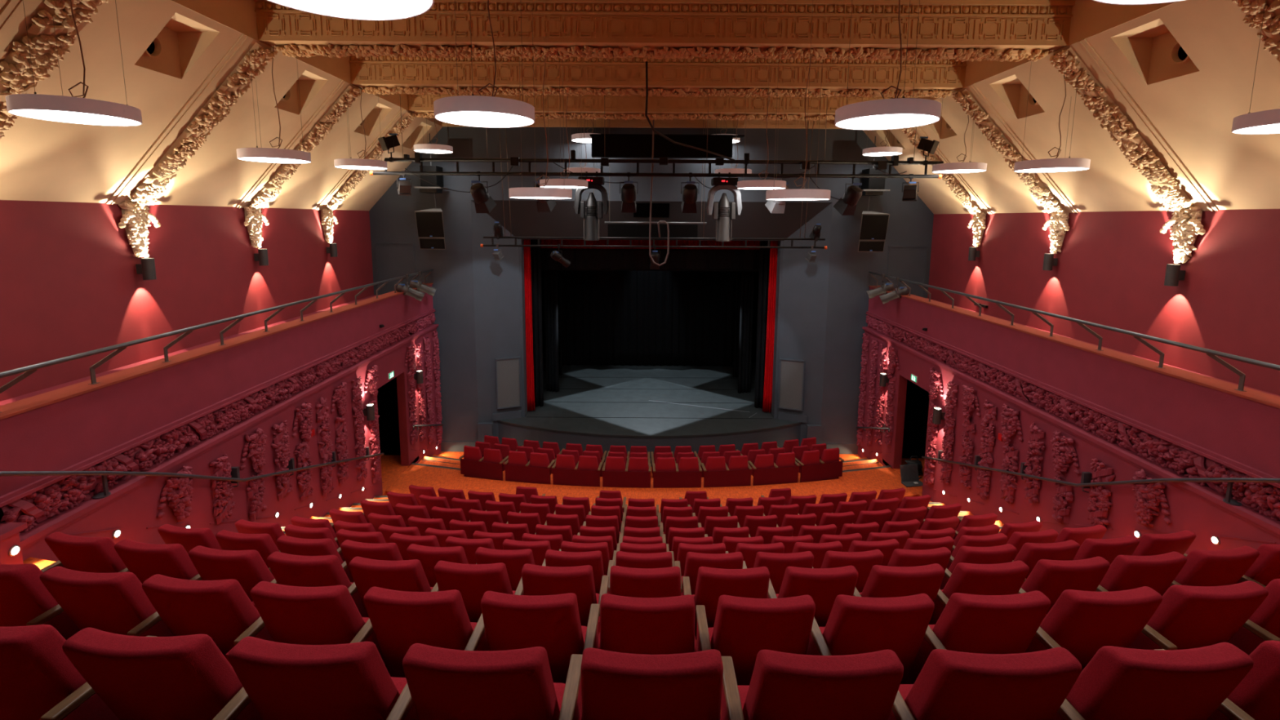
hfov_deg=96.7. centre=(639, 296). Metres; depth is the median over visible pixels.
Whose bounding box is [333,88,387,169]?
pendant lamp
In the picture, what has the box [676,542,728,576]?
seat
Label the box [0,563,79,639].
seat
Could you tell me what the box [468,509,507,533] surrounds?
seat
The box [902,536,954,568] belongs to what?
seat
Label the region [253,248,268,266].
wall sconce
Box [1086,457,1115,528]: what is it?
garland
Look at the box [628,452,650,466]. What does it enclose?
seat
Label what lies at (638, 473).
seat
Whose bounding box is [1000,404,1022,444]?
garland
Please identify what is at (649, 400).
trim
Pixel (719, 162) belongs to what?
junction box
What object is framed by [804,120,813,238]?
wire
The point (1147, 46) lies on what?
ceiling recesses
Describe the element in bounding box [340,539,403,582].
seat
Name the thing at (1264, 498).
frieze
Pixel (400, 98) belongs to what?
wire
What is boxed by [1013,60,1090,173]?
pendant lamp
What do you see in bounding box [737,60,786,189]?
pendant lamp
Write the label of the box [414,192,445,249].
speaker
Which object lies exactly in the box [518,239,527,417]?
trim
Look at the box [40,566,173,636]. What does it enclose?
seat
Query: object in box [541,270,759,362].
wall
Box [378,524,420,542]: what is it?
seat
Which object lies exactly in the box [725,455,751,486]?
seat
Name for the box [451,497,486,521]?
seat
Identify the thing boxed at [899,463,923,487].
equipment case
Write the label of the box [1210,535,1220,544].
step light
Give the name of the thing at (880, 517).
seat
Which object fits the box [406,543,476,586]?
seat
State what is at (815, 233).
lantern
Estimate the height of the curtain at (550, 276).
4.680 m
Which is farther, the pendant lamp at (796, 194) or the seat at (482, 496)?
the seat at (482, 496)
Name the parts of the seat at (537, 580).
panel, armrest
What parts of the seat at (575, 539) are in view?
armrest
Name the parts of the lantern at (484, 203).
barn door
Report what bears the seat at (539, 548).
on the floor
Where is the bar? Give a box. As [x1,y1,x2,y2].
[604,119,706,239]
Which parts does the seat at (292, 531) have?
backrest, panel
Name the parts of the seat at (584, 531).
armrest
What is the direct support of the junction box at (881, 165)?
attached to the lighting truss at (493, 161)
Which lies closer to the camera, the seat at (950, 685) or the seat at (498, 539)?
the seat at (950, 685)
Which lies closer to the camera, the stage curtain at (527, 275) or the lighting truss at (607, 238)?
the lighting truss at (607, 238)
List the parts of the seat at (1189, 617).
panel, armrest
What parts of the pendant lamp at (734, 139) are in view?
lamp shade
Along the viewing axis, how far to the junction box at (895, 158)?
11.09 m
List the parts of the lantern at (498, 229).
barn door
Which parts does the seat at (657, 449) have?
backrest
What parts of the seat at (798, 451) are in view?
backrest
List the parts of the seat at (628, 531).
backrest, armrest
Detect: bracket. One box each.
[413,133,448,193]
[861,136,890,195]
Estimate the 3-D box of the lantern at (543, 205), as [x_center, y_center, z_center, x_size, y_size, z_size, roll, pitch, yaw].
[-1.921,-2.072,11.335,0.362,0.781,0.518,3,8,20]
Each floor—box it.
[0,294,379,405]
[22,500,1004,704]
[282,497,389,535]
[380,454,918,500]
[417,451,883,488]
[465,497,848,512]
[497,360,802,437]
[882,457,924,496]
[926,297,1279,396]
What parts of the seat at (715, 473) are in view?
armrest, backrest, panel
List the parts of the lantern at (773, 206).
barn door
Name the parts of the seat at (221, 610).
panel, armrest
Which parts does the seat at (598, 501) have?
armrest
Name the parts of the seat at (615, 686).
panel, armrest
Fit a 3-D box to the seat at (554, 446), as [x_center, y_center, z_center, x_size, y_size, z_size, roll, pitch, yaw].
[-2.287,4.168,14.817,0.566,0.859,0.400,2,8,10]
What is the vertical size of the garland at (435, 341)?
3.228 m
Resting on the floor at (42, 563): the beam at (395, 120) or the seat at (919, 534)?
the seat at (919, 534)
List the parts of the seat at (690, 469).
panel, backrest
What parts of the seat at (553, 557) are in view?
armrest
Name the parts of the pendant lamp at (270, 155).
lamp shade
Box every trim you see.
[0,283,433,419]
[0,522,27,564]
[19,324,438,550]
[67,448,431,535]
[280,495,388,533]
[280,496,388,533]
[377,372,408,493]
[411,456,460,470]
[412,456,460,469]
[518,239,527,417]
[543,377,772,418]
[648,400,756,417]
[771,240,783,418]
[842,458,889,472]
[842,458,890,471]
[862,326,1279,537]
[867,450,1275,543]
[868,285,1279,408]
[875,498,1002,528]
[893,374,929,495]
[928,499,1002,528]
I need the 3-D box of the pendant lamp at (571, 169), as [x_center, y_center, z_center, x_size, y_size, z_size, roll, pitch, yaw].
[-1.421,-3.967,13.893,0.900,1.941,0.900,0,8,0]
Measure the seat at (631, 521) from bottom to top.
0.899 m
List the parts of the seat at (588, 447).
backrest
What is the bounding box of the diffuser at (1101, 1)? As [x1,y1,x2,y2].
[1100,0,1174,3]
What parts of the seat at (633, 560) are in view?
backrest, armrest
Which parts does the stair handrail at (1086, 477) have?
handrail, rail post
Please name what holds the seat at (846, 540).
on the floor at (42, 563)
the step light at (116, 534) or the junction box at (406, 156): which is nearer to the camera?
the step light at (116, 534)
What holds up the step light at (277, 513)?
attached to the wall at (137, 510)
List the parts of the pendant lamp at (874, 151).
lamp shade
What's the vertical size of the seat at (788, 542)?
0.899 m
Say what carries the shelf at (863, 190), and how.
attached to the bracket at (870, 186)
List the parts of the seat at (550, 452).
backrest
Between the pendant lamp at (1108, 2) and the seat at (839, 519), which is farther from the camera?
the seat at (839, 519)
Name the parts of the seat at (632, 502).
backrest, armrest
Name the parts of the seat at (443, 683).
armrest, panel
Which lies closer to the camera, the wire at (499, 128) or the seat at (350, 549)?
the seat at (350, 549)
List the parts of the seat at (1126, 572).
armrest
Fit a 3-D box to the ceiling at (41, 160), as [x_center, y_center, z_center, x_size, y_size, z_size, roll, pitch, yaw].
[-6.219,-2.644,6.962,2.060,2.950,16.300,0,8,0]
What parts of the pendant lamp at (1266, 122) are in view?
lamp shade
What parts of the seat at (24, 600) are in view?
backrest, armrest, panel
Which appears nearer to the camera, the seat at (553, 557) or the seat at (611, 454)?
the seat at (553, 557)
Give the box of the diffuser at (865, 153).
[862,151,901,155]
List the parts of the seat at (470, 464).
panel, backrest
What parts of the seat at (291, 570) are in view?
backrest, armrest, panel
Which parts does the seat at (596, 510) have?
armrest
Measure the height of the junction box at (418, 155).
0.200 m
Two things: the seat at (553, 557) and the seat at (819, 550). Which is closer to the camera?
the seat at (553, 557)
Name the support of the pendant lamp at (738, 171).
hanging from the ceiling
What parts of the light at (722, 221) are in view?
guide rod, guide rod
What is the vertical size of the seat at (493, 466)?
0.859 m
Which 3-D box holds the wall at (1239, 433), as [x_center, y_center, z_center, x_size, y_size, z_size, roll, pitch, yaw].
[6.362,1.400,7.502,0.350,1.140,16.300,0,8,0]
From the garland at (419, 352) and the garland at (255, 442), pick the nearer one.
the garland at (255, 442)
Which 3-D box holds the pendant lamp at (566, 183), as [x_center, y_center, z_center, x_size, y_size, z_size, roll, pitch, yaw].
[-1.425,-3.261,10.558,0.900,2.441,0.900,0,8,0]
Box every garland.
[0,0,111,138]
[128,42,277,206]
[157,466,195,522]
[208,453,235,524]
[240,428,267,472]
[245,470,266,521]
[248,85,361,208]
[271,420,293,500]
[275,44,1052,62]
[292,402,312,442]
[293,440,314,502]
[315,396,333,497]
[325,111,415,209]
[331,382,347,414]
[334,414,349,486]
[351,376,367,482]
[360,85,952,98]
[364,364,378,396]
[367,399,381,484]
[404,343,416,371]
[407,370,418,444]
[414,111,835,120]
[414,341,426,442]
[422,336,435,444]
[431,331,442,444]
[856,333,869,445]
[865,339,878,445]
[874,343,888,445]
[884,373,896,445]
[887,346,898,373]
[899,127,981,214]
[924,401,939,484]
[928,367,943,399]
[939,381,958,484]
[951,88,1062,213]
[958,418,976,488]
[960,385,979,419]
[976,399,997,499]
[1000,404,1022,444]
[1000,444,1018,504]
[1022,422,1045,505]
[1049,47,1194,211]
[1050,431,1079,475]
[1051,474,1074,524]
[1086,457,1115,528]
[1128,468,1170,526]
[1230,0,1279,63]
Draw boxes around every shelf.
[413,186,448,189]
[862,189,890,191]
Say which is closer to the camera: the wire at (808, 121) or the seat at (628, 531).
the seat at (628, 531)
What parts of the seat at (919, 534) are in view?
backrest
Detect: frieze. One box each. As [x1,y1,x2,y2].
[0,312,435,535]
[866,315,1279,520]
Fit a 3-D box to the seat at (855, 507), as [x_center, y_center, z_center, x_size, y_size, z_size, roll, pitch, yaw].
[3.439,3.732,9.375,0.578,0.899,0.510,-1,8,-8]
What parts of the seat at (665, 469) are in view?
armrest, panel, backrest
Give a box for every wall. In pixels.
[0,200,373,401]
[0,284,435,522]
[21,328,441,561]
[368,126,933,444]
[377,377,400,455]
[471,200,522,438]
[477,422,822,463]
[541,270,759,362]
[776,202,832,445]
[857,330,1279,554]
[866,286,1279,488]
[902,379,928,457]
[927,208,1279,395]
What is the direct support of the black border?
hanging from the wall at (756, 273)
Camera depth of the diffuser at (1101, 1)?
2.74 m
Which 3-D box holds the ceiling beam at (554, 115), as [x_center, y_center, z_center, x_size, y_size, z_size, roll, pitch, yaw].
[0.322,-4.117,13.038,10.910,0.143,0.473,0,8,0]
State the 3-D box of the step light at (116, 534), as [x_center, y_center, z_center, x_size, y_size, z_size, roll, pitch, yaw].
[-5.612,2.547,6.104,0.016,0.090,0.090,0,8,0]
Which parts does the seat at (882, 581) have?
backrest, panel, armrest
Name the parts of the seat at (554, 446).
backrest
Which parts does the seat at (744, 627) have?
panel, armrest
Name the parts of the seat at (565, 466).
panel, backrest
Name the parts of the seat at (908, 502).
backrest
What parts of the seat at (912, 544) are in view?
backrest, panel, armrest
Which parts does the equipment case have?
lid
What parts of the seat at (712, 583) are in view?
armrest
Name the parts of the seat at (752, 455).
backrest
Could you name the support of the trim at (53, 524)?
attached to the wall at (79, 433)
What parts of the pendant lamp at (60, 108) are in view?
lamp shade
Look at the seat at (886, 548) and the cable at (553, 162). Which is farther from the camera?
the cable at (553, 162)
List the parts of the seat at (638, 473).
panel, backrest, armrest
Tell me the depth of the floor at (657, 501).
12.18 m
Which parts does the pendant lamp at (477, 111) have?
lamp shade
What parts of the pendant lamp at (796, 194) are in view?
lamp shade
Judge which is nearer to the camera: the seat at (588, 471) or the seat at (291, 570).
the seat at (291, 570)
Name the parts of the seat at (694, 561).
armrest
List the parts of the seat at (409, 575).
armrest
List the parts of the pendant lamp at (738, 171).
lamp shade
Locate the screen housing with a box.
[589,133,744,158]
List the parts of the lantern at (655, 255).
barn door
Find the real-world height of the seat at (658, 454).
0.859 m
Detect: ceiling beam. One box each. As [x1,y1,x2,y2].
[253,0,1075,56]
[348,54,967,93]
[407,93,899,114]
[440,117,843,128]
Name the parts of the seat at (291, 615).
backrest, armrest, panel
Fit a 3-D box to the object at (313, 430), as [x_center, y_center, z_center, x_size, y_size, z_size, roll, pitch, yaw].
[-5.604,2.337,9.728,0.030,0.110,0.100,0,8,0]
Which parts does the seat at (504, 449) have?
backrest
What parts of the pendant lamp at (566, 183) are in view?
lamp shade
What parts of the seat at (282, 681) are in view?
armrest, panel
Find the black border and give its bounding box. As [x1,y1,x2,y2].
[541,248,759,271]
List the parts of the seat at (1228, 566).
armrest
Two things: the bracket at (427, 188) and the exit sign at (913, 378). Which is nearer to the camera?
the exit sign at (913, 378)
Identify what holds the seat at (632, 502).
on the floor at (42, 563)
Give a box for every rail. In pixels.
[0,268,433,413]
[868,271,1279,391]
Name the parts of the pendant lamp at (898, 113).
lamp shade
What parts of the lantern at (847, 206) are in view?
barn door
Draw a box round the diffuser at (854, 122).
[835,114,938,129]
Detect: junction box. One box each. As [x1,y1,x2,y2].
[403,154,409,159]
[414,151,422,163]
[510,156,519,165]
[570,150,575,160]
[600,157,608,166]
[715,158,724,165]
[744,153,749,164]
[800,160,810,169]
[875,161,887,169]
[890,155,898,166]
[906,157,913,164]
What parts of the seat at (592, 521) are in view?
armrest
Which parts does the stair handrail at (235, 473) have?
rail post, handrail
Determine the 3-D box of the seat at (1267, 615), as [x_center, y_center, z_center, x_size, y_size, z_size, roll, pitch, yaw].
[3.459,1.861,3.090,0.578,0.899,0.510,-1,8,-6]
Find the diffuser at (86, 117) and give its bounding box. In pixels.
[9,109,140,125]
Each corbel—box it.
[118,199,160,257]
[244,205,269,248]
[320,208,338,243]
[967,211,986,246]
[1041,208,1069,253]
[1160,205,1205,263]
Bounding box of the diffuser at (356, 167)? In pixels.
[335,165,386,169]
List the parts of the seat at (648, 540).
backrest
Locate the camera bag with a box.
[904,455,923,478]
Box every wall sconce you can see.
[135,257,156,279]
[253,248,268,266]
[326,243,337,257]
[362,403,374,421]
[413,369,422,383]
[879,373,889,386]
[932,407,945,424]
[968,247,979,261]
[1042,253,1057,270]
[1164,263,1185,286]
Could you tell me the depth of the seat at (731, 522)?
8.07 m
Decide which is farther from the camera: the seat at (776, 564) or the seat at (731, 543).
the seat at (731, 543)
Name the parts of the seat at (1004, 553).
backrest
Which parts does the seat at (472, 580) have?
armrest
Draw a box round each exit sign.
[387,370,394,379]
[911,373,917,382]
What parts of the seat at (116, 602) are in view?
armrest, panel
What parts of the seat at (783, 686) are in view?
panel, armrest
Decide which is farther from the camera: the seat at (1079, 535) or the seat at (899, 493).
the seat at (899, 493)
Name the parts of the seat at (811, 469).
armrest, backrest, panel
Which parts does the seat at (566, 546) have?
armrest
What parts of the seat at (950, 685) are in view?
panel, armrest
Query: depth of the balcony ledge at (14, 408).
6.79 m
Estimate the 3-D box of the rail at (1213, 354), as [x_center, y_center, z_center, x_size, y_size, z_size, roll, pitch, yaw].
[6.299,0.522,8.135,0.206,0.404,14.990,0,8,0]
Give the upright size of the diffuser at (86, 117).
0.001 m
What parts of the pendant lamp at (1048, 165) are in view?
lamp shade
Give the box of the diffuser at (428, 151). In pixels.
[414,149,452,153]
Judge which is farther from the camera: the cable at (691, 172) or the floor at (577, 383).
the floor at (577, 383)
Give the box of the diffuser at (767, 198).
[767,198,826,199]
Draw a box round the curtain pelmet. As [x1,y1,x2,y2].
[540,239,759,249]
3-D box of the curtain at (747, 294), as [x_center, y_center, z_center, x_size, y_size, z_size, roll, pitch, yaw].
[3.486,0.869,18.551,0.477,4.680,0.140,-2,8,-18]
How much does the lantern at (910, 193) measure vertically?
0.526 m
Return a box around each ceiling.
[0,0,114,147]
[0,0,442,210]
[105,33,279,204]
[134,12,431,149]
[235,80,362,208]
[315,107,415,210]
[471,200,831,240]
[862,0,1279,213]
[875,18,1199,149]
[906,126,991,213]
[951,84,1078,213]
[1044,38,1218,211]
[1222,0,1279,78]
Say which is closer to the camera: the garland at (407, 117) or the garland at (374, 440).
the garland at (374, 440)
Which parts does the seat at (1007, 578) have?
backrest, armrest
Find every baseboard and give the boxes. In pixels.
[440,441,475,451]
[492,410,521,421]
[777,412,807,422]
[821,443,857,453]
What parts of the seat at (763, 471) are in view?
armrest, backrest, panel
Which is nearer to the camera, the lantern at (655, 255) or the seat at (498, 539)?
the seat at (498, 539)
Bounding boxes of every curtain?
[523,239,534,411]
[530,239,543,407]
[544,270,559,391]
[557,270,562,375]
[733,271,741,377]
[737,271,754,393]
[754,240,770,408]
[762,240,777,412]
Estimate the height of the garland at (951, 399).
2.109 m
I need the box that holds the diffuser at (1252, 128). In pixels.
[1233,123,1279,133]
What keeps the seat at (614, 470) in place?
on the floor at (817, 488)
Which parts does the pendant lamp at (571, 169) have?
lamp shade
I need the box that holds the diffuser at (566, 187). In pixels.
[542,186,586,188]
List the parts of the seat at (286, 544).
backrest, armrest, panel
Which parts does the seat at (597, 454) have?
backrest, panel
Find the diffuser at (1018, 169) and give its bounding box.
[1015,167,1088,172]
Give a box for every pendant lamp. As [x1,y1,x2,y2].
[5,0,142,126]
[236,46,311,163]
[266,0,434,20]
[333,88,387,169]
[413,118,453,153]
[433,0,534,128]
[508,20,572,199]
[539,74,587,188]
[563,120,599,172]
[571,119,596,142]
[713,120,740,143]
[714,122,751,173]
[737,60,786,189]
[765,0,831,200]
[835,0,941,129]
[862,129,902,155]
[932,102,986,173]
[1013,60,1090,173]
[1092,0,1186,4]
[1231,0,1279,134]
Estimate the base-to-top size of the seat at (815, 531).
0.899 m
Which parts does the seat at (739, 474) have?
backrest, panel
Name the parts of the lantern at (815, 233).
barn door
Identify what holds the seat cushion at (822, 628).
on the seat at (855, 624)
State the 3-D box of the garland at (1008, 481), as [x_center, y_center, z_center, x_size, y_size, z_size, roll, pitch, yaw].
[6.118,2.951,9.460,0.128,1.022,0.388,0,8,0]
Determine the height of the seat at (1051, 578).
0.899 m
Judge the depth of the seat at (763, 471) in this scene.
13.00 m
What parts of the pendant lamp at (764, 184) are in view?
lamp shade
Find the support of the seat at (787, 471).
on the floor at (455, 455)
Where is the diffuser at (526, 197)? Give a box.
[514,196,568,199]
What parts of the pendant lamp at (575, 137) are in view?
lamp shade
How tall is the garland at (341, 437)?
1.347 m
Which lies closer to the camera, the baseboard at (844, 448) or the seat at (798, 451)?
the seat at (798, 451)
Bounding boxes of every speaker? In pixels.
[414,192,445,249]
[857,195,889,252]
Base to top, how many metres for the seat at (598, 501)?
0.899 m
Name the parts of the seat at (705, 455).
panel, backrest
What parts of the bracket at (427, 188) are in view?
mounting frame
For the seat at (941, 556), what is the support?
on the floor
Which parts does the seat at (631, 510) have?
backrest, armrest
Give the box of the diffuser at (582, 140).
[572,138,591,142]
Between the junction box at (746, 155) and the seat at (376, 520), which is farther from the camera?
the junction box at (746, 155)
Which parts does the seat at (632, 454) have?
backrest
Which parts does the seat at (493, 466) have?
panel, backrest, armrest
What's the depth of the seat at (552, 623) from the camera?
2.74 m
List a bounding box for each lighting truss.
[369,157,943,178]
[480,235,826,248]
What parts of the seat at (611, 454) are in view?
backrest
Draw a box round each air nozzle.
[142,35,162,57]
[280,88,291,102]
[359,119,364,126]
[945,121,951,129]
[1027,92,1038,106]
[1169,41,1191,64]
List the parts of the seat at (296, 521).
backrest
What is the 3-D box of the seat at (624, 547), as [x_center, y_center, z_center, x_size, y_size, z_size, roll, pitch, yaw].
[0.051,2.820,5.703,0.578,0.899,0.510,0,8,1]
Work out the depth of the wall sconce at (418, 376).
14.07 m
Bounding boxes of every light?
[8,545,20,555]
[111,528,120,537]
[274,511,279,518]
[573,171,608,240]
[706,172,742,241]
[1133,530,1141,537]
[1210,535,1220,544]
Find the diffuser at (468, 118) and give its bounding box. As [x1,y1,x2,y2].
[435,111,533,127]
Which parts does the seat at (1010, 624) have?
panel, armrest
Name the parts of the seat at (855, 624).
panel, panel, armrest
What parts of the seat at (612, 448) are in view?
backrest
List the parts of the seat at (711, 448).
backrest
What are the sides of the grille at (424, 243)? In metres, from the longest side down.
0.650 x 0.255 x 0.020 m
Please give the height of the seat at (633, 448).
0.859 m
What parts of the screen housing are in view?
plate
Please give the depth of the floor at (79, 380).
8.30 m
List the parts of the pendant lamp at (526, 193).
lamp shade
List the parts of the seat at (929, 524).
backrest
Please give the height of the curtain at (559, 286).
4.680 m
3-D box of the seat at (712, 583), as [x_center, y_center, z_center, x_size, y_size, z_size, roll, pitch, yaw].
[0.623,2.176,3.860,0.578,0.899,0.510,0,8,-1]
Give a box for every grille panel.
[495,356,520,408]
[777,358,804,411]
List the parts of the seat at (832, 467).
backrest, panel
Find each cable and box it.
[404,168,470,192]
[485,166,512,187]
[553,162,624,183]
[644,61,734,160]
[648,119,669,266]
[691,172,711,188]
[768,165,814,178]
[808,175,844,199]
[871,163,906,174]
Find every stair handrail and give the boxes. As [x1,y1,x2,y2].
[0,446,383,499]
[413,422,443,431]
[856,423,889,433]
[921,450,1279,506]
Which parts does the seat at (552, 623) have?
armrest, panel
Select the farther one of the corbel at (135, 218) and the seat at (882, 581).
the corbel at (135, 218)
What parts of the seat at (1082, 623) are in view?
panel, armrest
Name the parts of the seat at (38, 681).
backrest, panel, armrest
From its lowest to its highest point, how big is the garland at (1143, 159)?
2.182 m
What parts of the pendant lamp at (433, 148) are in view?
lamp shade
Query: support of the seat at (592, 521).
on the floor
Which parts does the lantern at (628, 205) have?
barn door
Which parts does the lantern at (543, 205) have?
barn door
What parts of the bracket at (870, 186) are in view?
mounting frame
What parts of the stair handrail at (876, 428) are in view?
handrail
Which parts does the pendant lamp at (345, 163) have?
lamp shade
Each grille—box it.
[415,212,444,236]
[419,238,444,248]
[858,241,884,251]
[859,214,888,239]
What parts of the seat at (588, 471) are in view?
panel, backrest, armrest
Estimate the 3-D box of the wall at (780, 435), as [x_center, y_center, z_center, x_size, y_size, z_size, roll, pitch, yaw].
[0.270,4.224,15.780,9.660,1.180,1.175,0,8,0]
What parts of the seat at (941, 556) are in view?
backrest, panel, armrest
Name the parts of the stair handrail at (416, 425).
handrail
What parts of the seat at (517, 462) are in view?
panel, backrest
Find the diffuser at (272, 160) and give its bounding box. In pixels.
[238,157,310,163]
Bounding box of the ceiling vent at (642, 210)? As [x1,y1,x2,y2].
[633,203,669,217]
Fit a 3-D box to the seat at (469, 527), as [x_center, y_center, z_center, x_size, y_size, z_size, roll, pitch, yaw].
[-2.216,3.346,7.585,0.578,0.899,0.510,1,8,6]
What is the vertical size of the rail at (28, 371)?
0.404 m
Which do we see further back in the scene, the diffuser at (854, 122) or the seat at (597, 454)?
the seat at (597, 454)
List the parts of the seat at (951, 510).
backrest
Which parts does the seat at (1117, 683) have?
armrest, panel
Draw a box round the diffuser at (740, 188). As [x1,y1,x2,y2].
[739,186,785,189]
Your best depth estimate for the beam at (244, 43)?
7.71 m
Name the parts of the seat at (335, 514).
backrest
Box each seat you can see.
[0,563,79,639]
[0,624,156,719]
[40,531,129,573]
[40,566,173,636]
[62,627,262,719]
[114,538,202,583]
[142,573,273,664]
[157,524,222,553]
[188,545,277,610]
[215,529,279,575]
[228,635,418,719]
[235,519,284,551]
[249,581,385,665]
[266,551,367,617]
[276,534,353,582]
[284,524,345,561]
[290,515,340,547]
[328,508,367,533]
[333,520,375,532]
[335,528,386,546]
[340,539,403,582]
[349,556,439,617]
[360,499,395,523]
[364,586,488,677]
[368,512,406,532]
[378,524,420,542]
[386,491,417,515]
[389,533,439,559]
[395,502,430,527]
[402,643,582,719]
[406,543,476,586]
[408,484,436,505]
[408,515,446,535]
[418,494,449,518]
[425,528,466,546]
[431,506,470,530]
[434,560,524,622]
[437,487,466,508]
[445,536,494,564]
[448,519,487,538]
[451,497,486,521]
[458,445,483,478]
[467,490,495,511]
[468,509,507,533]
[472,530,515,550]
[475,440,491,457]
[475,546,546,591]
[480,448,508,480]
[480,591,599,683]
[484,435,500,448]
[484,500,520,523]
[492,521,536,541]
[493,443,510,464]
[498,493,526,512]
[502,437,523,451]
[502,538,560,565]
[503,450,529,482]
[506,511,546,534]
[515,486,545,503]
[516,445,533,461]
[520,502,555,524]
[521,563,608,634]
[522,533,563,551]
[523,440,540,453]
[526,452,555,484]
[530,494,563,514]
[535,524,579,542]
[537,447,556,473]
[542,441,564,457]
[545,549,614,594]
[546,513,586,535]
[551,453,578,485]
[555,503,591,528]
[560,541,617,575]
[561,449,579,469]
[562,496,595,517]
[565,443,582,455]
[572,534,620,559]
[575,455,602,486]
[579,525,623,550]
[581,647,744,719]
[582,450,604,476]
[585,444,607,466]
[586,515,624,543]
[591,505,626,531]
[595,497,627,520]
[596,490,626,511]
[598,593,711,654]
[601,456,628,487]
[604,451,629,466]
[606,445,630,461]
[609,565,691,597]
[615,551,682,595]
[619,542,674,566]
[622,536,669,551]
[624,526,666,543]
[625,515,663,537]
[626,457,651,488]
[626,506,661,527]
[627,497,658,516]
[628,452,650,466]
[629,445,649,459]
[650,445,674,473]
[651,452,675,477]
[652,457,679,488]
[660,498,690,521]
[661,506,695,532]
[663,515,702,543]
[667,527,707,551]
[671,536,713,560]
[673,445,693,461]
[675,452,694,466]
[676,457,702,488]
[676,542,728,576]
[679,490,708,509]
[681,551,746,595]
[692,497,722,516]
[692,566,777,639]
[693,444,715,461]
[697,451,719,477]
[697,506,730,528]
[700,456,728,487]
[704,515,740,537]
[707,595,831,685]
[711,526,750,543]
[718,444,735,456]
[722,536,763,552]
[723,450,740,465]
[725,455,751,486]
[725,497,753,515]
[733,505,764,527]
[735,442,758,456]
[735,542,784,568]
[737,648,915,719]
[742,515,778,537]
[747,448,764,475]
[747,453,777,485]
[753,551,813,594]
[755,525,793,544]
[756,496,785,515]
[760,441,777,454]
[760,488,791,505]
[768,447,785,463]
[768,503,799,527]
[771,534,813,553]
[773,452,799,484]
[776,565,861,626]
[777,439,799,453]
[781,513,816,536]
[788,494,817,515]
[791,444,808,466]
[792,541,842,568]
[795,449,824,482]
[798,524,836,542]
[800,436,816,450]
[801,502,833,525]
[809,443,826,458]
[818,492,847,513]
[818,511,854,534]
[818,593,946,684]
[819,447,844,480]
[819,533,862,551]
[820,549,883,592]
[835,500,866,524]
[840,521,879,541]
[848,490,876,511]
[848,538,899,565]
[855,509,891,533]
[859,563,948,624]
[866,530,909,549]
[867,497,899,521]
[876,487,906,508]
[880,519,919,538]
[887,546,951,589]
[890,506,927,529]
[898,494,930,519]
[898,647,1084,719]
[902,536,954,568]
[912,527,955,554]
[920,515,959,539]
[924,502,962,529]
[928,590,1061,653]
[940,560,1046,617]
[947,543,1026,585]
[951,533,1013,561]
[953,524,999,546]
[955,512,999,533]
[999,520,1042,544]
[1006,528,1058,559]
[1013,539,1079,578]
[1021,555,1110,614]
[1040,586,1177,671]
[1054,524,1106,546]
[1065,642,1254,719]
[1073,535,1139,564]
[1099,551,1186,596]
[1131,529,1195,556]
[1146,580,1279,655]
[1173,545,1266,587]
[1226,640,1279,719]
[1244,543,1279,586]
[1248,578,1279,638]
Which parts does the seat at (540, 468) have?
panel, backrest, armrest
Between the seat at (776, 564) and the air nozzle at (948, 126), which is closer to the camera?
the seat at (776, 564)
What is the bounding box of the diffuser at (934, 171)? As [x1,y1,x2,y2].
[933,169,985,173]
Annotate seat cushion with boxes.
[362,617,368,623]
[391,676,407,694]
[470,622,476,630]
[553,682,565,710]
[581,626,586,643]
[595,593,599,604]
[598,632,696,652]
[707,627,713,642]
[737,685,749,710]
[818,626,825,634]
[898,684,913,700]
[928,624,935,630]
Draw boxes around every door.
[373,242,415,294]
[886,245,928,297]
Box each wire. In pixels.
[400,97,403,157]
[498,128,505,236]
[505,128,511,236]
[703,119,706,222]
[706,96,708,150]
[800,120,808,235]
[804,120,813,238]
[824,97,827,155]
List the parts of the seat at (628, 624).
panel, armrest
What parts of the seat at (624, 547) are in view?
backrest, armrest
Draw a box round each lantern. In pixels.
[377,133,399,162]
[395,274,425,301]
[396,170,412,195]
[409,271,436,296]
[470,171,496,213]
[492,244,504,260]
[493,222,503,239]
[533,176,556,212]
[550,244,570,267]
[619,172,637,213]
[648,244,660,269]
[680,172,699,213]
[764,173,789,213]
[804,245,817,262]
[808,223,821,240]
[833,173,862,215]
[866,274,894,298]
[879,277,908,303]
[902,173,919,200]
[916,136,939,165]
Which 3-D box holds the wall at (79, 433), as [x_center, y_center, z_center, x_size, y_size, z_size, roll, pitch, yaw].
[-5.788,1.327,7.502,0.350,1.140,16.300,0,8,0]
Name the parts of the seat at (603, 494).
backrest, armrest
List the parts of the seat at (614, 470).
armrest, panel, backrest, armrest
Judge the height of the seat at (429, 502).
0.899 m
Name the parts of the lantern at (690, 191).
barn door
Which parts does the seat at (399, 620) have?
armrest, panel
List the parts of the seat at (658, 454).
backrest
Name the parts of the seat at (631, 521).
backrest, armrest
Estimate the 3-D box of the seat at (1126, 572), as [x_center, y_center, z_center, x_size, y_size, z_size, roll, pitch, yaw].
[3.456,2.169,4.036,0.578,0.899,0.510,-1,8,-6]
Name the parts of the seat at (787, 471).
backrest, panel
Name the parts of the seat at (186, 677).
armrest, panel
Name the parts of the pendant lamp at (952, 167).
lamp shade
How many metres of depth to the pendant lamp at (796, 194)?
7.93 m
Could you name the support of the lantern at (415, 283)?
attached to the rail at (28, 371)
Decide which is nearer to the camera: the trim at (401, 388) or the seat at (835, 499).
the seat at (835, 499)

